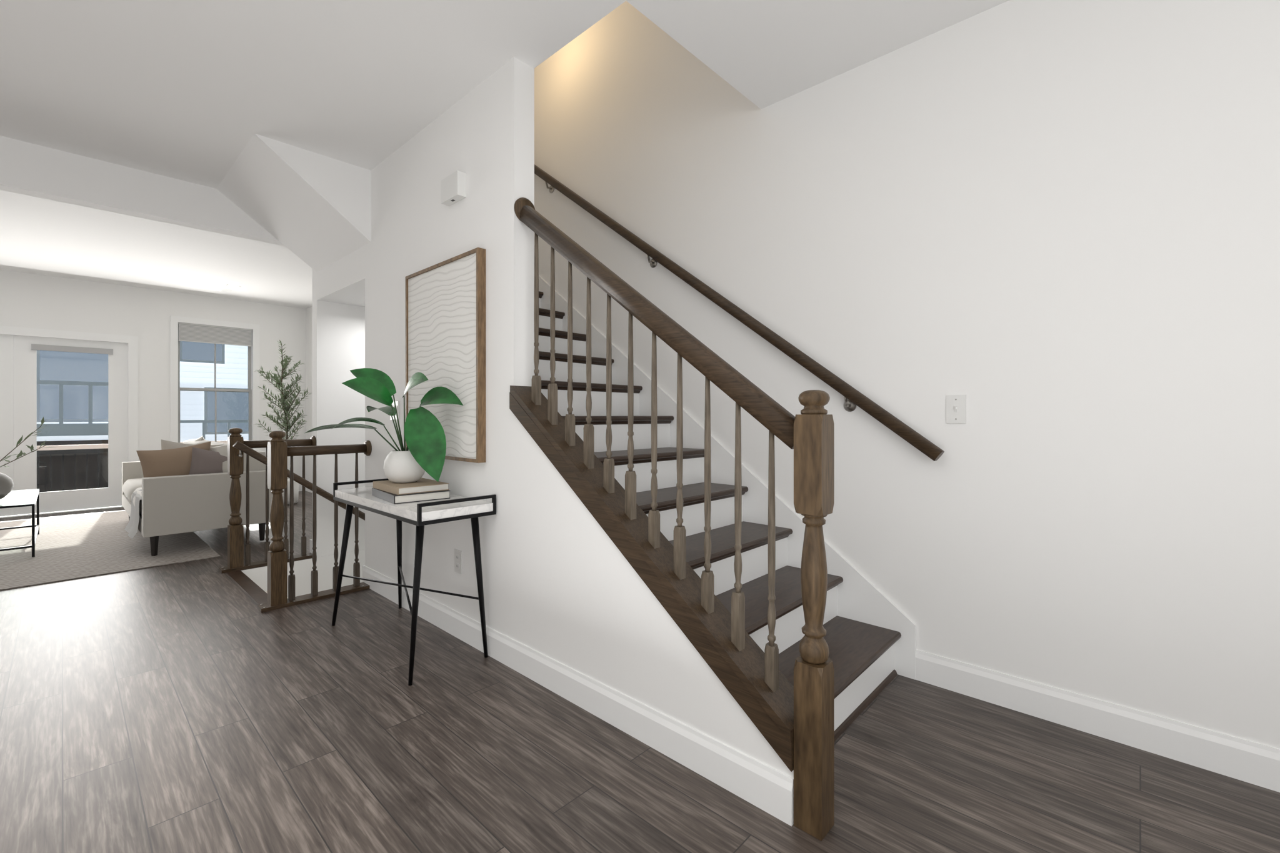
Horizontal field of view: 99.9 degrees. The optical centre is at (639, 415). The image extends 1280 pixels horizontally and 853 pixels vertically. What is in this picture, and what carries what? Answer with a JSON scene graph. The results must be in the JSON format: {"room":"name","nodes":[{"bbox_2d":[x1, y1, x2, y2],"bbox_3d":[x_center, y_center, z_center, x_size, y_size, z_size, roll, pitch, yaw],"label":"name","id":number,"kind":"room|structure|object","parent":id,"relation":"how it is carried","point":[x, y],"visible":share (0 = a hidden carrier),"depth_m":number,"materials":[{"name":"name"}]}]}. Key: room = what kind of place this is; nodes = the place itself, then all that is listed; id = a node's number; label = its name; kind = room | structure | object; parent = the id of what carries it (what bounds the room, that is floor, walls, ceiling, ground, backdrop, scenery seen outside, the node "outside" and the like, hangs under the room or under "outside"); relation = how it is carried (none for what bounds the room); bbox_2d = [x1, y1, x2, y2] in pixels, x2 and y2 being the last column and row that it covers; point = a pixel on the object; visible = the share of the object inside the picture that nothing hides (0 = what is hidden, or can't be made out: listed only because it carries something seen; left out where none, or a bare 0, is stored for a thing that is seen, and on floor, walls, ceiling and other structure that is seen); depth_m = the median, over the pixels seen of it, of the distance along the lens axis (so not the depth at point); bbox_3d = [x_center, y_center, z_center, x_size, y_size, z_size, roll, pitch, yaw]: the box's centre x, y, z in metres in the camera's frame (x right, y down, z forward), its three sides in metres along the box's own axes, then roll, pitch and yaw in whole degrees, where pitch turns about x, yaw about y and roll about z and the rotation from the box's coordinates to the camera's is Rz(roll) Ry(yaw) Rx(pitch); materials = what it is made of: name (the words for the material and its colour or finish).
{"room":"entrance hall","nodes":[
{"label":"entrance hall","id":0,"kind":"room"},
{"bbox_2d":[0,269,306,518],"bbox_3d":[-7.065,-0.240,6.030,0.160,3.340,6.040,0,0,43],"label":"wall","id":1,"kind":"structure","parent":0,"point":[33,300],"depth_m":6.83,"materials":[{"name":"white paint"}]},
{"bbox_2d":[298,483,301,491],"bbox_3d":[-5.667,1.067,7.405,0.014,0.125,1.823,0,0,43],"label":"baseboard","id":2,"kind":"structure","parent":1,"relation":"attached to","point":[300,486],"depth_m":8.03,"materials":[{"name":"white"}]},
{"bbox_2d":[241,570,266,591],"bbox_3d":[-2.548,1.730,3.549,0.990,1.200,0.002,0,0,43],"label":"wall","id":3,"kind":"structure","parent":0,"point":[259,585],"depth_m":3.98,"materials":[{"name":"white paint"}]},
{"bbox_2d":[243,268,364,596],"bbox_3d":[-2.410,0.360,4.539,0.125,3.940,1.640,0,0,43],"label":"wall","id":4,"kind":"structure","parent":0,"point":[338,342],"depth_m":4.36,"materials":[{"name":"white paint"}]},
{"bbox_2d":[309,539,317,556],"bbox_3d":[-2.299,1.067,4.761,0.014,0.125,1.104,0,0,43],"label":"baseboard","id":5,"kind":"structure","parent":4,"relation":"attached to","point":[310,540],"depth_m":4.33,"materials":[{"name":"white"}]},
{"bbox_2d":[287,581,361,596],"bbox_3d":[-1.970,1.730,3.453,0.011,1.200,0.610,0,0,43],"label":"wall","id":6,"kind":"structure","parent":0,"point":[344,584],"depth_m":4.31,"materials":[{"name":"white paint"}]},
{"bbox_2d":[332,288,364,306],"bbox_3d":[-1.788,-1.015,4.390,1.000,0.190,1.010,0,0,43],"label":"ceiling","id":7,"kind":"structure","parent":0,"point":[357,298],"depth_m":4.26,"materials":[{"name":"white paint"}]},
{"bbox_2d":[0,0,1009,308],"bbox_3d":[-2.322,-1.760,1.615,12.800,0.300,5.800,0,0,43],"label":"ceiling","id":8,"kind":"structure","parent":0,"point":[199,91],"depth_m":2.53,"materials":[{"name":"white paint"}]},
{"bbox_2d":[0,135,284,246],"bbox_3d":[-4.211,-1.470,2.609,0.120,0.280,4.680,0,0,43],"label":"ceiling beam","id":9,"kind":"structure","parent":8,"relation":"attached to","point":[30,169],"depth_m":3.45,"materials":[{"name":"white paint"}]},
{"bbox_2d":[211,287,231,291],"bbox_3d":[-5.333,-1.608,6.849,0.209,0.003,0.209,0,0,-2],"label":"recessed light","id":10,"kind":"object","parent":8,"relation":"in","point":[222,289],"depth_m":6.85,"materials":[{"name":"white"}]},
{"bbox_2d":[216,133,370,272],"bbox_3d":[-2.387,-1.375,3.674,1.100,0.470,0.635,0,0,43],"label":"ceiling soffit","id":11,"kind":"structure","parent":8,"relation":"attached to","point":[312,210],"depth_m":3.49,"materials":[{"name":"white paint"}]},
{"bbox_2d":[316,56,793,778],"bbox_3d":[-1.036,-0.240,2.925,4.098,2.740,0.110,0,0,43],"label":"wall","id":12,"kind":"structure","parent":0,"point":[563,583],"depth_m":2.47,"materials":[{"name":"white paint"}]},
{"bbox_2d":[390,401,399,419],"bbox_3d":[-1.494,-0.030,3.268,0.116,0.116,0.010,0,0,43],"label":"light switch","id":13,"kind":"object","parent":12,"relation":"attached to","point":[397,405],"visible":0.4,"depth_m":3.24,"materials":[{"name":"white plastic"}]},
{"bbox_2d":[405,247,485,463],"bbox_3d":[-1.040,-0.285,2.823,0.790,1.019,0.042,0,0,43],"label":"picture","id":14,"kind":"object","parent":12,"relation":"attached to","point":[445,324],"visible":0.81,"depth_m":2.72,"materials":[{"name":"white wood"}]},
{"bbox_2d":[441,170,466,206],"bbox_3d":[-0.950,-1.154,2.737,0.170,0.122,0.048,0,0,43],"label":"door chime","id":15,"kind":"object","parent":12,"relation":"attached to","point":[453,188],"visible":1,"depth_m":2.70,"materials":[{"name":"white plastic"}]},
{"bbox_2d":[454,548,461,574],"bbox_3d":[-0.929,0.745,2.744,0.070,0.116,0.008,0,0,43],"label":"duplex electrical outlet","id":16,"kind":"object","parent":12,"relation":"attached to","point":[457,561],"visible":1,"depth_m":2.74,"materials":[{"name":"white plastic"}]},
{"bbox_2d":[361,565,793,826],"bbox_3d":[-0.717,1.067,2.543,3.112,0.125,0.014,0,0,43],"label":"baseboard","id":17,"kind":"structure","parent":12,"relation":"attached to","point":[756,784],"depth_m":1.91,"materials":[{"name":"white wood"}]},
{"bbox_2d":[0,491,1279,852],"bbox_3d":[-2.322,1.280,1.615,12.800,0.300,5.800,0,0,43],"label":"floor","id":18,"kind":"structure","parent":0,"point":[206,705],"depth_m":1.76,"materials":[{"name":"brown wood"}]},
{"bbox_2d":[0,510,220,590],"bbox_3d":[-5.679,1.125,4.269,3.370,0.008,3.210,0,0,43],"label":"rug","id":19,"kind":"object","parent":18,"relation":"on","point":[71,547],"visible":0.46,"depth_m":4.47,"materials":[{"name":"beige fabric"}]},
{"bbox_2d":[0,488,39,556],"bbox_3d":[-5.462,0.906,4.436,1.200,0.429,0.650,0,0,43],"label":"coffee table","id":20,"kind":"object","parent":19,"relation":"on","point":[33,525],"visible":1,"depth_m":4.35,"materials":[{"name":"white stone"}]},
{"bbox_2d":[0,416,54,499],"bbox_3d":[-5.006,0.348,4.192,0.699,0.685,0.636,0,0,43],"label":"vase","id":21,"kind":"object","parent":20,"relation":"on","point":[6,484],"visible":1,"depth_m":4.30,"materials":[{"name":"grey"}]},
{"bbox_2d":[121,436,272,556],"bbox_3d":[-4.433,0.662,5.255,2.259,0.917,0.928,0,0,43],"label":"sofa","id":22,"kind":"object","parent":19,"relation":"on","point":[170,487],"visible":0.98,"depth_m":4.51,"materials":[{"name":"fabric"}]},
{"bbox_2d":[226,570,288,604],"bbox_3d":[-2.022,1.524,4.136,0.993,0.796,1.699,0,0,43],"label":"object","id":23,"kind":"object","parent":18,"relation":"attached to","point":[255,592],"visible":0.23,"depth_m":3.54,"materials":[{"name":"brown wood"}]},
{"bbox_2d":[253,340,310,505],"bbox_3d":[-4.575,0.082,6.868,0.687,2.094,0.646,0,0,43],"label":"tree","id":24,"kind":"object","parent":18,"relation":"on","point":[285,425],"visible":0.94,"depth_m":6.84,"materials":[{"name":"green plant"}]},
{"bbox_2d":[218,428,371,613],"bbox_3d":[-2.196,0.610,3.950,1.231,1.039,1.239,0,0,43],"label":"guard","id":25,"kind":"object","parent":18,"relation":"on","point":[279,451],"visible":1,"depth_m":3.41,"materials":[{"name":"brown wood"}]},
{"bbox_2d":[331,478,496,685],"bbox_3d":[-1.177,0.749,2.705,1.030,0.763,0.388,0,0,43],"label":"console table","id":26,"kind":"object","parent":18,"relation":"on","point":[420,515],"visible":0.83,"depth_m":2.50,"materials":[{"name":"stone"}]},
{"bbox_2d":[371,477,449,504],"bbox_3d":[-1.143,0.369,2.680,0.265,0.070,0.367,0,0,-41],"label":"books","id":27,"kind":"object","parent":26,"relation":"on","point":[422,489],"visible":0.94,"depth_m":2.57,"materials":[{"name":"beige paper"}]},
{"bbox_2d":[305,368,463,483],"bbox_3d":[-1.266,0.049,2.638,0.694,0.568,0.485,0,0,43],"label":"plant","id":28,"kind":"object","parent":27,"relation":"on","point":[424,437],"visible":1,"depth_m":2.61,"materials":[{"name":"green plant"}]},
{"bbox_2d":[509,197,901,841],"bbox_3d":[-0.239,0.034,2.846,2.994,2.191,1.125,0,0,43],"label":"staircase","id":29,"kind":"structure","parent":18,"relation":"on","point":[803,671],"depth_m":1.96,"materials":[{"name":"brown wood"}]},
{"bbox_2d":[306,0,1279,748],"bbox_3d":[-0.305,-1.220,3.782,12.800,7.100,0.120,0,0,43],"label":"wall","id":30,"kind":"structure","parent":0,"point":[1043,236],"depth_m":2.08,"materials":[{"name":"white paint"}]},
{"bbox_2d":[305,487,311,492],"bbox_3d":[-3.469,1.067,6.635,4.280,0.125,0.014,0,0,43],"label":"baseboard","id":31,"kind":"structure","parent":30,"relation":"attached to","point":[307,489],"depth_m":7.98,"materials":[{"name":"white wood"}]},
{"bbox_2d":[538,275,916,679],"bbox_3d":[-0.061,-0.238,3.461,3.395,2.735,0.016,0,0,43],"label":"trim","id":32,"kind":"structure","parent":30,"relation":"attached to","point":[861,597],"depth_m":2.80,"materials":[{"name":"white"}]},
{"bbox_2d":[534,164,944,461],"bbox_3d":[-0.028,-1.107,3.383,3.481,2.585,0.084,0,0,43],"label":"handrail","id":33,"kind":"object","parent":30,"relation":"attached to","point":[853,398],"depth_m":2.71,"materials":[{"name":"brown wood"}]},
{"bbox_2d":[946,395,966,423],"bbox_3d":[1.293,-0.026,2.200,0.072,0.116,0.016,0,0,43],"label":"toggle light switch","id":34,"kind":"object","parent":30,"relation":"attached to","point":[956,409],"visible":1,"depth_m":2.20,"materials":[{"name":"white plastic"}]},
{"bbox_2d":[915,649,1279,792],"bbox_3d":[2.758,1.067,0.838,4.305,0.125,0.014,0,0,43],"label":"baseboard","id":35,"kind":"structure","parent":30,"relation":"attached to","point":[1254,763],"depth_m":1.87,"materials":[{"name":"white wood"}]},
{"label":"outside","id":36,"kind":"structure","parent":0,"visible":0},
{"bbox_2d":[36,341,248,492],"bbox_3d":[-10.869,0.330,10.118,7.700,9.600,32.000,0,0,43],"label":"window view","id":37,"kind":"structure","parent":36,"point":[227,407],"depth_m":12.76,"materials":[{"name":"blue"}]}
]}

